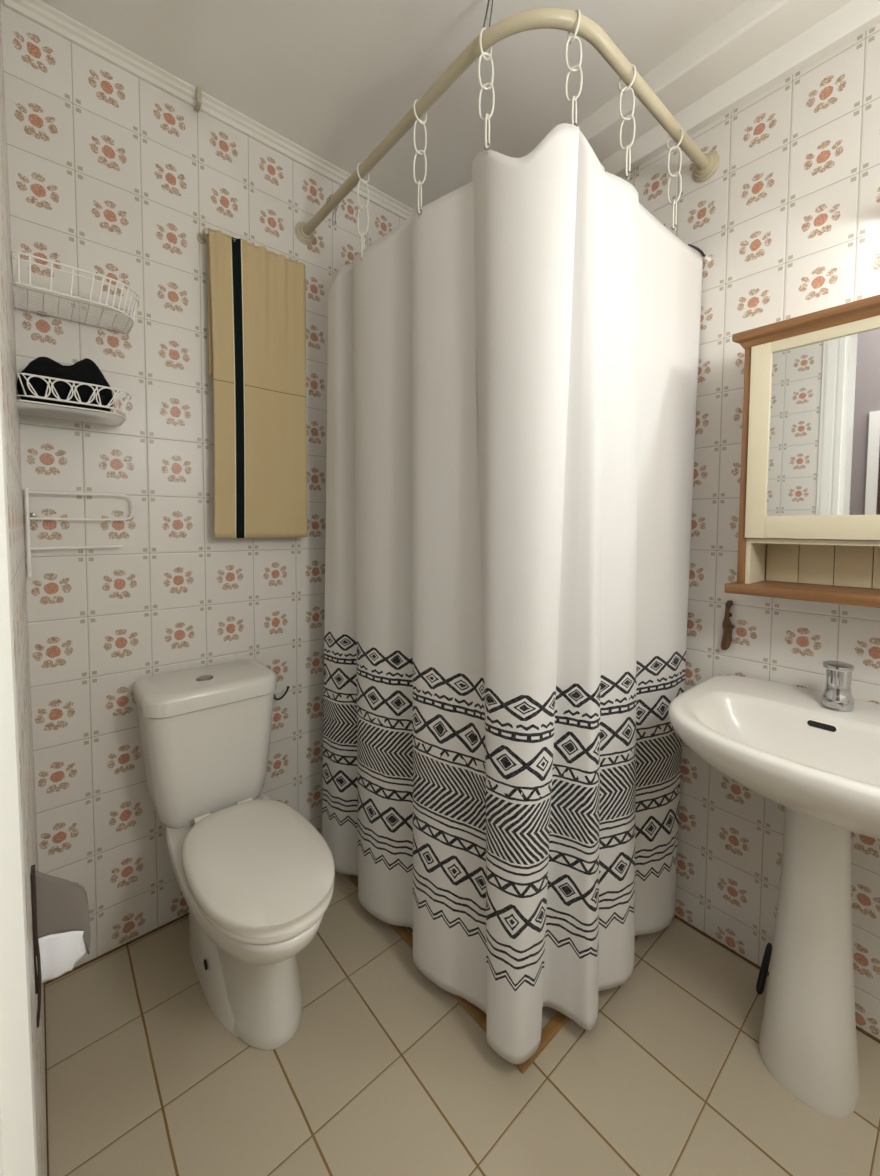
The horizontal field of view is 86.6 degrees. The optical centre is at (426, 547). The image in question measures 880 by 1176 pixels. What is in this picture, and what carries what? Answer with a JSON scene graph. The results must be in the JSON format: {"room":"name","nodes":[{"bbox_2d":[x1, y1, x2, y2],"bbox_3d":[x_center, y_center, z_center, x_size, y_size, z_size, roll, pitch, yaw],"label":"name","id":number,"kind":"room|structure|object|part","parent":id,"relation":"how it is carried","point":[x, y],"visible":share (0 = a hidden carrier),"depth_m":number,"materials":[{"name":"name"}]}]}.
{"room":"bathroom","nodes":[
{"label":"bathroom","id":0,"kind":"room"},
{"bbox_2d":[0,0,46,1175],"bbox_3d":[-0.298,-0.042,0.231,0.132,2.285,2.050,-2,3,-40],"label":"door frame","id":1,"kind":"structure","parent":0,"point":[7,320],"depth_m":0.65,"materials":[{"name":"paint"}]},
{"bbox_2d":[0,1093,3,1175],"bbox_3d":[-0.041,0.076,-0.088,0.129,2.040,0.842,-2,3,-40],"label":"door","id":2,"kind":"structure","parent":1,"relation":"in","point":[1,1144],"depth_m":0.28,"materials":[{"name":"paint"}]},
{"bbox_2d":[0,347,37,1175],"bbox_3d":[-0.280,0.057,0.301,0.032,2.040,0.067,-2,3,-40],"label":"door","id":3,"kind":"structure","parent":1,"relation":"attached to","point":[19,1141],"depth_m":0.29,"materials":[{"name":"paint"}]},
{"bbox_2d":[31,864,90,1027],"bbox_3d":[-0.516,0.531,0.660,0.063,0.209,0.076,-2,3,-40],"label":"paper holder","id":4,"kind":"object","parent":1,"relation":"attached to","point":[59,905],"visible":0.98,"depth_m":0.63,"materials":[{"name":"grey metal"}]},
{"bbox_3d":[-0.522,0.533,0.624,0.008,0.209,0.028,-2,3,-40],"label":"wall plate","id":5,"kind":"part","parent":4,"relation":"part of","materials":[{"name":"brown plastic"}]},
{"bbox_2d":[36,931,86,982],"bbox_3d":[-0.522,0.554,0.668,0.059,0.072,0.088,-2,3,-40],"label":"toilet roll","id":6,"kind":"object","parent":4,"relation":"on","point":[59,952],"visible":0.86,"depth_m":0.63,"materials":[{"name":"paper"}]},
{"bbox_2d":[1,0,404,982],"bbox_3d":[-0.435,-0.113,1.530,1.635,2.305,0.120,-2,3,-40],"label":"wall","id":7,"kind":"structure","parent":0,"point":[111,174],"depth_m":1.20,"materials":[{"name":"tile"}]},
{"bbox_2d":[17,373,129,425],"bbox_3d":[-0.785,-0.324,1.040,0.202,0.055,0.160,-2,3,-40],"label":"wire basket","id":8,"kind":"object","parent":7,"relation":"attached to","point":[110,418],"visible":0.96,"depth_m":1.01,"materials":[{"name":"white metal"}]},
{"bbox_2d":[17,357,112,412],"bbox_3d":[-0.793,-0.363,1.029,0.168,0.125,0.121,-2,3,-40],"label":"cloth","id":9,"kind":"object","parent":8,"relation":"in","point":[85,370],"visible":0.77,"depth_m":0.99,"materials":[{"name":"black fabric"}]},
{"bbox_2d":[10,250,138,333],"bbox_3d":[-0.776,-0.558,1.042,0.230,0.064,0.151,-2,3,-40],"label":"wire basket","id":10,"kind":"object","parent":7,"relation":"attached to","point":[131,317],"visible":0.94,"depth_m":1.02,"materials":[{"name":"white metal"}]},
{"bbox_2d":[24,488,134,576],"bbox_3d":[-0.821,-0.037,1.114,0.210,0.198,0.027,-2,3,-40],"label":"wire rack","id":11,"kind":"object","parent":7,"relation":"attached to","point":[29,516],"visible":1,"depth_m":1.06,"materials":[{"name":"metal"}]},
{"bbox_3d":[-0.823,0.000,1.101,0.175,0.007,0.006,-2,3,-40],"label":"straight arm","id":12,"kind":"part","parent":11,"relation":"part of","materials":[{"name":"white metal"}]},
{"bbox_3d":[-0.811,-0.097,1.106,0.202,0.067,0.006,-2,3,-40],"label":"looped arm","id":13,"kind":"part","parent":11,"relation":"part of","materials":[{"name":"white metal"}]},
{"bbox_2d":[194,87,201,111],"bbox_3d":[-0.605,-1.183,1.232,0.012,0.040,0.032,-2,3,-40],"label":"clip","id":14,"kind":"object","parent":7,"relation":"attached to","point":[198,105],"visible":1,"depth_m":1.22,"materials":[{"name":"beige plastic"}]},
{"bbox_2d":[4,0,414,219],"bbox_3d":[-0.427,-1.194,1.387,1.232,0.033,0.027,-2,3,-40],"label":"trim","id":15,"kind":"structure","parent":7,"relation":"attached to","point":[39,12],"depth_m":1.21,"materials":[{"name":"white paint"}]},
{"bbox_2d":[197,228,289,263],"bbox_3d":[-0.494,-0.840,1.333,0.290,0.024,0.050,-2,3,-40],"label":"towel rail","id":16,"kind":"object","parent":7,"relation":"attached to","point":[201,238],"visible":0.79,"depth_m":1.26,"materials":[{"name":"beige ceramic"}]},
{"bbox_2d":[207,228,307,537],"bbox_3d":[-0.477,-0.440,1.343,0.275,0.823,0.033,-2,3,-40],"label":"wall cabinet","id":17,"kind":"object","parent":16,"relation":"hanging from","point":[257,299],"visible":1,"depth_m":1.32,"materials":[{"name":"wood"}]},
{"bbox_2d":[274,686,289,699],"bbox_3d":[-0.455,0.449,1.430,0.061,0.045,0.030,1,3,13],"label":"coat hook","id":18,"kind":"object","parent":7,"relation":"attached to","point":[287,689],"visible":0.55,"depth_m":1.43,"materials":[{"name":"black metal"}]},
{"bbox_2d":[40,0,746,209],"bbox_3d":[0.242,-1.222,0.639,1.685,0.100,2.270,-2,3,-40],"label":"ceiling","id":19,"kind":"structure","parent":0,"point":[333,78],"depth_m":1.15,"materials":[{"name":"paint"}]},
{"bbox_2d":[483,0,492,26],"bbox_3d":[0.122,-1.074,0.933,0.016,0.224,0.132,1,3,12],"label":"wire","id":20,"kind":"object","parent":19,"relation":"hanging from","point":[488,0],"visible":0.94,"depth_m":0.93,"materials":[{"name":"grey metal"}]},
{"bbox_2d":[45,871,879,1175],"bbox_3d":[0.212,1.121,0.731,1.735,0.120,2.270,-2,3,-40],"label":"floor","id":21,"kind":"structure","parent":0,"point":[383,1071],"depth_m":0.92,"materials":[{"name":"tile"}]},
{"bbox_2d":[133,660,334,1049],"bbox_3d":[-0.431,0.691,1.066,0.317,0.702,0.633,-2,3,-40],"label":"toilet","id":22,"kind":"object","parent":21,"relation":"on","point":[255,877],"visible":1,"depth_m":1.05,"materials":[{"name":"white ceramic"}]},
{"bbox_3d":[-0.569,0.360,1.217,0.317,0.048,0.200,-2,3,-40],"label":"cistern lid","id":23,"kind":"part","parent":22,"relation":"part of","materials":[{"name":"white ceramic"}]},
{"bbox_3d":[-0.357,0.653,0.989,0.265,0.024,0.423,-2,3,-40],"label":"lid","id":24,"kind":"part","parent":22,"relation":"part of","materials":[{"name":"plastic"}]},
{"bbox_3d":[-0.355,0.673,0.989,0.256,0.014,0.415,-2,3,-40],"label":"seat","id":25,"kind":"part","parent":22,"relation":"part of","materials":[{"name":"plastic"}]},
{"bbox_2d":[346,874,639,1073],"bbox_3d":[0.161,1.022,1.453,0.628,0.010,0.840,-2,3,-40],"label":"trim","id":26,"kind":"structure","parent":21,"relation":"on","point":[558,1021],"depth_m":1.03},
{"bbox_2d":[756,943,771,993],"bbox_3d":[0.796,0.993,1.101,0.056,0.102,0.015,-1,3,-31],"label":"handle","id":27,"kind":"object","parent":21,"relation":"on","point":[763,972],"visible":0.98,"depth_m":1.10,"materials":[{"name":"black plastic"}]},
{"bbox_2d":[668,675,879,1117],"bbox_3d":[0.749,0.694,0.873,0.466,0.724,0.528,-2,3,-40],"label":"washbasin","id":28,"kind":"object","parent":21,"relation":"on","point":[778,741],"visible":1,"depth_m":0.88,"materials":[{"name":"white ceramic"}]},
{"bbox_2d":[668,675,879,838],"bbox_3d":[0.750,0.418,0.860,0.466,0.170,0.528,-2,3,-40],"label":"basin","id":29,"kind":"object","parent":28,"relation":"in","point":[779,741],"depth_m":0.89,"materials":[{"name":"white ceramic"}]},
{"bbox_2d":[821,660,853,710],"bbox_3d":[0.841,0.283,0.955,0.060,0.091,0.051,-2,3,-40],"label":"tap","id":30,"kind":"object","parent":28,"relation":"on","point":[836,695],"visible":1,"depth_m":0.94,"materials":[{"name":"silver metal"}]},
{"bbox_3d":[0.830,0.314,0.950,0.035,0.019,0.033,-2,3,-40],"label":"spout","id":31,"kind":"part","parent":30,"relation":"part of","materials":[{"name":"silver metal"}]},
{"bbox_2d":[620,23,879,1038],"bbox_3d":[0.843,-0.091,1.187,0.120,2.305,2.050,-2,3,-40],"label":"wall","id":32,"kind":"structure","parent":0,"point":[787,220],"depth_m":1.14,"materials":[{"name":"tile"}]},
{"bbox_2d":[44,913,879,1175],"bbox_3d":[0.253,1.057,0.781,1.366,0.004,2.000,-2,3,-40],"label":"trim","id":33,"kind":"structure","parent":32,"relation":"attached to","point":[187,914],"depth_m":1.16,"materials":[{"name":"brown tile"}]},
{"bbox_2d":[295,8,719,244],"bbox_3d":[0.119,-0.968,1.100,1.174,0.083,0.510,1,3,13],"label":"shower rod","id":34,"kind":"object","parent":32,"relation":"attached to","point":[706,165],"visible":0.99,"depth_m":0.96,"materials":[{"name":"beige metal"}]},
{"bbox_2d":[327,195,338,225],"bbox_3d":[-0.266,-0.952,1.315,0.023,0.072,0.039,1,3,25],"label":"curtain hook","id":35,"kind":"object","parent":34,"relation":"hanging from","point":[330,195],"visible":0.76,"depth_m":1.32,"materials":[{"name":"plastic"}]},
{"bbox_2d":[357,163,368,260],"bbox_3d":[-0.164,-0.858,1.197,0.034,0.248,0.017,-1,3,-18],"label":"chain","id":36,"kind":"object","parent":34,"relation":"hanging from","point":[360,180],"visible":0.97,"depth_m":1.20,"materials":[{"name":"white plastic"}]},
{"bbox_2d":[413,99,426,215],"bbox_3d":[-0.015,-0.851,1.020,0.034,0.245,0.018,0,3,-15],"label":"chain","id":37,"kind":"object","parent":34,"relation":"hanging from","point":[420,121],"visible":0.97,"depth_m":1.02,"materials":[{"name":"white plastic"}]},
{"bbox_2d":[478,27,494,151],"bbox_3d":[0.110,-0.854,0.876,0.031,0.224,0.026,0,3,-9],"label":"chain","id":38,"kind":"object","parent":34,"relation":"hanging from","point":[487,117],"visible":0.99,"depth_m":0.87,"materials":[{"name":"white plastic"}]},
{"bbox_2d":[322,122,702,1063],"bbox_3d":[0.154,0.093,1.105,1.053,1.799,0.469,1,3,10],"label":"shower curtain","id":39,"kind":"object","parent":34,"relation":"hanging from","point":[512,366],"visible":1,"depth_m":1.00,"materials":[{"name":"fabric"}]},
{"bbox_2d":[565,9,582,125],"bbox_3d":[0.265,-0.861,0.845,0.032,0.206,0.023,2,3,37],"label":"chain","id":40,"kind":"object","parent":34,"relation":"hanging from","point":[574,98],"visible":1,"depth_m":0.84,"materials":[{"name":"white plastic"}]},
{"bbox_2d":[618,64,635,178],"bbox_3d":[0.403,-0.859,0.944,0.035,0.218,0.022,2,3,31],"label":"chain","id":41,"kind":"object","parent":34,"relation":"hanging from","point":[627,175],"visible":0.96,"depth_m":0.94,"materials":[{"name":"white plastic"}]},
{"bbox_2d":[667,128,682,230],"bbox_3d":[0.575,-0.857,1.087,0.035,0.233,0.017,2,3,31],"label":"chain","id":42,"kind":"object","parent":34,"relation":"hanging from","point":[672,148],"visible":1,"depth_m":1.08,"materials":[{"name":"white plastic"}]},
{"bbox_2d":[688,244,705,256],"bbox_3d":[0.682,-0.751,1.177,0.106,0.016,0.007,-2,3,-40],"label":"cord","id":43,"kind":"object","parent":32,"relation":"attached to","point":[699,250],"visible":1,"depth_m":1.18,"materials":[{"name":"black plastic"}]},
{"bbox_2d":[704,256,710,262],"bbox_3d":[0.720,-0.742,1.199,0.018,0.014,0.014,-2,3,-40],"label":"wall hook","id":44,"kind":"object","parent":32,"relation":"attached to","point":[707,259],"visible":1,"depth_m":1.20,"materials":[{"name":"white plastic"}]},
{"bbox_2d":[721,600,733,649],"bbox_3d":[0.764,0.198,1.183,0.022,0.130,0.028,-2,3,-40],"label":"hook","id":45,"kind":"object","parent":32,"relation":"attached to","point":[727,626],"visible":1,"depth_m":1.18,"materials":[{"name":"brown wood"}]},
{"bbox_2d":[578,0,879,176],"bbox_3d":[0.746,-1.139,1.059,0.138,0.120,2.038,-2,3,-40],"label":"trim","id":46,"kind":"structure","parent":32,"relation":"attached to","point":[758,45],"depth_m":1.09,"materials":[{"name":"paint"}]},
{"bbox_2d":[725,294,879,607],"bbox_3d":[0.922,-0.176,0.873,0.156,0.576,0.583,-2,3,-40],"label":"upper cabinet","id":47,"kind":"object","parent":32,"relation":"attached to","point":[810,475],"visible":1,"depth_m":0.96,"materials":[{"name":"brown wood"}]},
{"bbox_3d":[0.758,-0.182,1.083,0.136,0.527,0.013,-2,3,-40],"label":"panel","id":48,"kind":"part","parent":47,"relation":"part of","materials":[{"name":"brown wood"}]},
{"bbox_3d":[0.878,-0.220,0.835,0.013,0.417,0.517,-2,3,-40],"label":"door frame","id":49,"kind":"part","parent":47,"relation":"part of","materials":[{"name":"beige paint"}]},
{"bbox_2d":[766,328,879,515],"bbox_3d":[0.880,-0.233,0.835,0.006,0.347,0.443,-2,3,-40],"label":"mirror","id":50,"kind":"object","parent":47,"relation":"attached to","point":[823,390],"depth_m":0.93,"materials":[{"name":"clear mirror"}]}
]}

